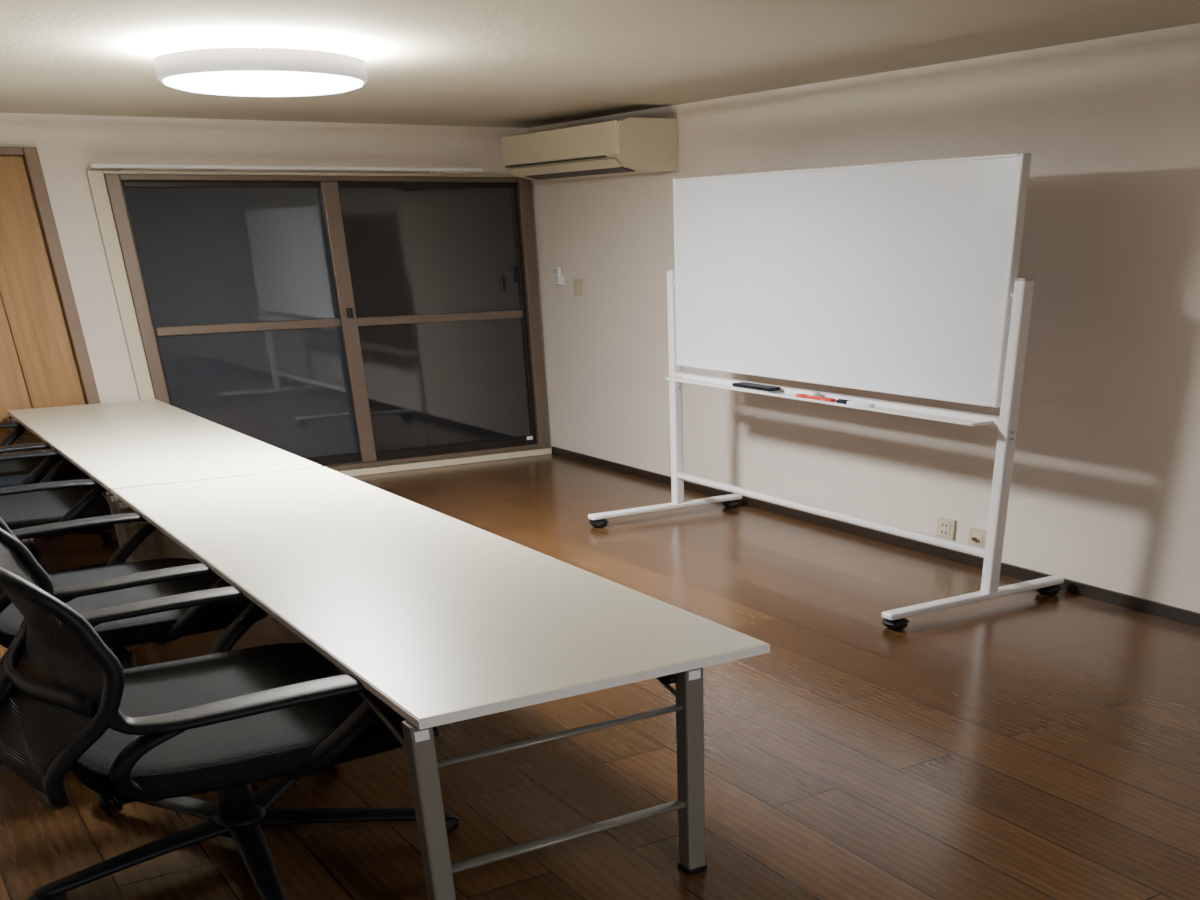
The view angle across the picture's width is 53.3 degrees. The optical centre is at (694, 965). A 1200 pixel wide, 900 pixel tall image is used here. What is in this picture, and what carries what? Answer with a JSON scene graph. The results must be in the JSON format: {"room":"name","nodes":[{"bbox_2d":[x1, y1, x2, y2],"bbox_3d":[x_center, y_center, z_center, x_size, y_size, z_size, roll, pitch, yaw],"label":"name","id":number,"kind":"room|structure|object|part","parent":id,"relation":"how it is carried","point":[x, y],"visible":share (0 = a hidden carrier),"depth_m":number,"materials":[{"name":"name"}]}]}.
{"room":"meeting room","nodes":[
{"label":"meeting room","id":0,"kind":"room"},
{"bbox_2d":[0,113,550,447],"bbox_3d":[-4.631,-4.737,8.745,7.709,2.480,0.211,-20,36,-28],"label":"wall","id":1,"kind":"structure","parent":0,"point":[66,145],"depth_m":8.73,"materials":[{"name":"white paint"}]},
{"bbox_2d":[0,147,100,453],"bbox_3d":[-5.229,-4.421,8.430,1.646,2.290,0.232,-20,36,-28],"label":"door","id":2,"kind":"structure","parent":1,"relation":"in","point":[30,155],"depth_m":8.58,"materials":[{"name":"brown wood"}]},
{"bbox_3d":[-5.245,-4.417,8.462,1.461,2.230,0.123,-20,36,-28],"label":"folding panels","id":3,"kind":"part","parent":2,"relation":"part of","materials":[{"name":"brown wood"}]},
{"bbox_2d":[89,163,482,173],"bbox_3d":[-2.984,-6.003,8.967,2.958,0.037,0.188,-20,36,-28],"label":"rail","id":4,"kind":"object","parent":1,"relation":"attached to","point":[92,165],"visible":1,"depth_m":8.85,"materials":[{"name":"white metal"}]},
{"bbox_2d":[86,170,551,476],"bbox_3d":[-2.800,-5.161,9.687,3.448,2.160,0.095,-20,36,-28],"label":"trim","id":5,"kind":"structure","parent":1,"relation":"attached to","point":[96,180],"depth_m":8.90,"materials":[{"name":"beige wood"}]},
{"bbox_2d":[104,174,549,470],"bbox_3d":[-2.799,-5.226,9.760,3.340,2.085,0.190,-20,36,-28],"label":"frame","id":6,"kind":"object","parent":1,"relation":"attached to","point":[113,184],"visible":0.64,"depth_m":9.44,"materials":[{"name":"brown metal"}]},
{"bbox_2d":[120,181,536,464],"bbox_3d":[-2.810,-5.231,9.766,3.134,2.015,0.131,-20,36,-28],"label":"window","id":7,"kind":"structure","parent":1,"relation":"in","point":[430,274],"depth_m":9.68,"materials":[{"name":"glass"}]},
{"bbox_3d":[-3.491,-5.008,9.424,1.548,2.015,0.061,-20,36,-28],"label":"sash","id":8,"kind":"part","parent":7,"relation":"part of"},
{"bbox_2d":[346,308,353,317],"bbox_3d":[-2.789,-5.285,9.631,0.039,0.070,0.046,-20,36,-28],"label":"latch","id":9,"kind":"object","parent":7,"relation":"attached to","point":[349,310],"visible":1,"depth_m":9.62,"materials":[{"name":"brown metal"}]},
{"bbox_2d":[0,454,1199,899],"bbox_3d":[-1.073,-0.872,4.831,8.100,0.080,13.061,-20,36,-28],"label":"floor","id":10,"kind":"structure","parent":0,"point":[1027,745],"depth_m":4.61,"materials":[{"name":"brown wood"}]},
{"bbox_2d":[0,422,63,487],"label":"office chair","id":11,"kind":"object","parent":10,"relation":"on","point":[18,472],"depth_m":7.48,"materials":[{"name":"black plastic"}]},
{"bbox_3d":[-4.939,-3.508,8.079,0.822,0.320,0.304,-25,39,-34],"label":"armrest","id":12,"kind":"part","parent":11,"relation":"part of","materials":[{"name":"black plastic"}]},
{"bbox_3d":[-4.309,-3.061,7.340,0.820,0.320,0.307,-20,36,-28],"label":"armrest","id":13,"kind":"part","parent":11,"relation":"part of","materials":[{"name":"black plastic"}]},
{"bbox_2d":[0,450,135,573],"bbox_3d":[-3.809,-2.591,6.589,1.324,1.070,1.435,-20,36,-28],"label":"office chair","id":14,"kind":"object","parent":10,"relation":"on","point":[47,501],"visible":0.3,"depth_m":6.48,"materials":[{"name":"black fabric"}]},
{"bbox_3d":[-4.032,-2.845,6.981,0.820,0.320,0.307,-20,36,-28],"label":"armrest","id":15,"kind":"part","parent":14,"relation":"part of","materials":[{"name":"black plastic"}]},
{"bbox_3d":[-3.485,-2.368,6.196,0.822,0.320,0.304,-15,34,-21],"label":"armrest","id":16,"kind":"part","parent":14,"relation":"part of","materials":[{"name":"black plastic"}]},
{"bbox_3d":[-3.715,-2.536,6.665,1.075,0.116,1.139,-20,36,-28],"label":"seat","id":17,"kind":"part","parent":14,"relation":"part of","materials":[{"name":"black fabric"}]},
{"bbox_2d":[53,464,89,481],"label":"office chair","id":18,"kind":"object","parent":10,"relation":"on","point":[71,472],"depth_m":7.61,"materials":[{"name":"black plastic"}]},
{"bbox_3d":[-4.580,-3.215,7.786,1.075,0.116,1.139,-20,36,-28],"label":"seat","id":19,"kind":"part","parent":18,"relation":"part of","materials":[{"name":"black fabric"}]},
{"bbox_2d":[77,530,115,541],"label":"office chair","id":20,"kind":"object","parent":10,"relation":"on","point":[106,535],"depth_m":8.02,"materials":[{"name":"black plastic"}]},
{"bbox_2d":[0,513,268,668],"bbox_3d":[-2.456,-1.591,4.935,1.370,1.070,1.419,-20,36,-28],"label":"office chair","id":21,"kind":"object","parent":10,"relation":"on","point":[118,582],"visible":0.33,"depth_m":4.73,"materials":[{"name":"black fabric"}]},
{"bbox_3d":[-2.766,-1.620,4.622,0.580,0.682,1.174,-20,36,-28],"label":"backrest","id":22,"kind":"part","parent":21,"relation":"part of","materials":[{"name":"black fabric"}]},
{"bbox_3d":[-2.753,-1.817,5.284,0.821,0.320,0.304,-25,39,-33],"label":"armrest","id":23,"kind":"part","parent":21,"relation":"part of","materials":[{"name":"black plastic"}]},
{"bbox_3d":[-2.139,-1.366,4.538,0.819,0.320,0.310,-20,36,-28],"label":"armrest","id":24,"kind":"part","parent":21,"relation":"part of","materials":[{"name":"black plastic"}]},
{"bbox_3d":[-2.400,-1.521,4.986,1.069,0.116,1.132,-20,36,-28],"label":"seat","id":25,"kind":"part","parent":21,"relation":"part of","materials":[{"name":"black fabric"}]},
{"bbox_2d":[7,399,322,562],"bbox_3d":[-3.507,-3.053,7.683,1.089,0.700,3.872,-20,36,-28],"label":"folding table","id":26,"kind":"object","parent":10,"relation":"on","point":[127,444],"visible":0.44,"depth_m":7.06,"materials":[{"name":"beige laminate"}]},
{"bbox_3d":[-3.582,-2.999,7.623,0.876,0.673,3.779,-20,36,-28],"label":"leg frame","id":27,"kind":"part","parent":26,"relation":"part of","materials":[{"name":"grey metal"}]},
{"bbox_2d":[0,528,458,899],"bbox_3d":[-1.531,-0.849,3.709,1.336,1.070,1.428,-20,36,-28],"label":"office chair","id":28,"kind":"object","parent":10,"relation":"on","point":[223,721],"visible":0.91,"depth_m":3.43,"materials":[{"name":"black fabric"}]},
{"bbox_3d":[-1.849,-0.919,3.463,0.577,0.682,1.175,-20,36,-28],"label":"backrest","id":29,"kind":"part","parent":28,"relation":"part of","materials":[{"name":"black fabric"}]},
{"bbox_3d":[-1.811,-1.109,4.113,0.817,0.320,0.318,-20,36,-28],"label":"armrest","id":30,"kind":"part","parent":28,"relation":"part of","materials":[{"name":"black plastic"}]},
{"bbox_3d":[-1.474,-0.813,3.817,1.058,0.116,1.120,-20,36,-28],"label":"seat","id":31,"kind":"part","parent":28,"relation":"part of","materials":[{"name":"black fabric"}]},
{"bbox_3d":[-1.233,-0.655,3.364,0.817,0.320,0.318,-20,36,-28],"label":"armrest","id":32,"kind":"part","parent":28,"relation":"part of","materials":[{"name":"black plastic"}]},
{"bbox_2d":[113,467,769,899],"bbox_3d":[-1.332,-1.343,4.857,1.124,0.700,3.963,-20,36,-28],"label":"folding table","id":33,"kind":"object","parent":10,"relation":"on","point":[443,619],"visible":0.89,"depth_m":3.81,"materials":[{"name":"beige laminate"}]},
{"bbox_2d":[588,153,1063,629],"bbox_3d":[0.638,-3.411,6.897,1.264,2.020,3.157,-20,36,-28],"label":"whiteboard","id":34,"kind":"object","parent":10,"relation":"on","point":[899,278],"visible":1,"depth_m":6.38,"materials":[{"name":"white ceramic"}]},
{"bbox_2d":[732,382,780,392],"bbox_3d":[0.376,-3.532,7.270,0.096,0.032,0.389,-20,36,-28],"label":"eraser","id":35,"kind":"object","parent":34,"relation":"on","point":[742,385],"visible":1,"depth_m":7.22,"materials":[{"name":"black plastic"}]},
{"bbox_2d":[808,392,819,395],"bbox_3d":[0.691,-3.301,6.884,0.094,0.036,0.101,-20,36,-28],"label":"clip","id":36,"kind":"object","parent":34,"relation":"on","point":[809,393],"visible":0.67,"depth_m":6.86,"materials":[{"name":"white plastic"}]},
{"bbox_2d":[795,393,835,401],"bbox_3d":[0.693,-3.256,6.824,0.045,0.022,0.338,-20,36,-28],"label":"marker","id":37,"kind":"object","parent":34,"relation":"on","point":[798,394],"visible":1,"depth_m":6.80,"materials":[{"name":"red plastic"}]},
{"bbox_2d":[665,376,992,425],"bbox_3d":[0.646,-3.308,6.926,0.137,0.014,2.855,-20,36,-28],"label":"tray","id":38,"kind":"object","parent":34,"relation":"on","point":[963,418],"depth_m":6.52,"materials":[{"name":"white metal"}]},
{"bbox_2d":[836,399,874,407],"bbox_3d":[0.888,-3.113,6.587,0.045,0.022,0.296,-20,36,-28],"label":"marker","id":39,"kind":"object","parent":34,"relation":"on","point":[842,401],"visible":0.97,"depth_m":6.56,"materials":[{"name":"white plastic"}]},
{"bbox_2d":[0,0,1199,127],"bbox_3d":[-1.109,-3.050,3.486,8.100,0.080,13.061,-20,36,-28],"label":"ceiling","id":40,"kind":"structure","parent":0,"point":[473,63],"depth_m":5.46,"materials":[{"name":"paint"}]},
{"bbox_2d":[154,42,367,96],"bbox_3d":[-1.994,-4.133,5.492,0.925,0.161,0.997,-20,36,-28],"label":"ceiling light","id":41,"kind":"object","parent":40,"relation":"attached to","point":[256,69],"depth_m":5.22,"materials":[{"name":"white plastic"}]},
{"bbox_2d":[528,23,1199,612],"bbox_3d":[2.207,-3.145,5.987,0.196,2.480,13.061,-20,36,-28],"label":"wall","id":42,"kind":"structure","parent":0,"point":[1104,493],"depth_m":6.53,"materials":[{"name":"white paint"}]},
{"bbox_2d":[553,267,563,285],"bbox_3d":[-1.149,-5.817,10.039,0.052,0.140,0.106,-20,36,-28],"label":"remote control","id":43,"kind":"object","parent":42,"relation":"attached to","point":[557,273],"visible":1,"depth_m":10.02,"materials":[{"name":"white plastic"}]},
{"bbox_2d":[573,279,583,294],"bbox_3d":[-0.964,-5.624,9.855,0.028,0.115,0.148,-20,36,-28],"label":"light switch","id":44,"kind":"object","parent":42,"relation":"attached to","point":[578,283],"visible":1,"depth_m":9.83,"materials":[{"name":"beige plastic"}]},
{"bbox_2d":[502,117,677,180],"bbox_3d":[-0.912,-6.111,8.948,0.480,0.300,2.156,-20,36,-28],"label":"air conditioner","id":45,"kind":"object","parent":42,"relation":"attached to","point":[629,145],"visible":1,"depth_m":8.39,"materials":[{"name":"beige plastic"}]},
{"bbox_2d":[552,446,1199,626],"bbox_3d":[2.150,-2.069,6.550,0.024,0.060,12.575,-20,36,-28],"label":"baseboard","id":46,"kind":"structure","parent":42,"relation":"attached to","point":[1144,605],"depth_m":7.53,"materials":[{"name":"brown wood"}]},
{"bbox_2d":[936,516,955,539],"bbox_3d":[1.535,-2.671,7.265,0.026,0.115,0.148,-20,36,-28],"label":"wall outlet","id":47,"kind":"object","parent":42,"relation":"attached to","point":[946,527],"visible":1,"depth_m":7.25,"materials":[{"name":"beige plastic"}]},
{"bbox_2d":[968,526,986,547],"bbox_3d":[1.679,-2.537,7.072,0.042,0.115,0.148,-20,36,-28],"label":"outlet","id":48,"kind":"object","parent":42,"relation":"attached to","point":[977,536],"visible":0.8,"depth_m":7.06,"materials":[{"name":"beige plastic"}]}
]}

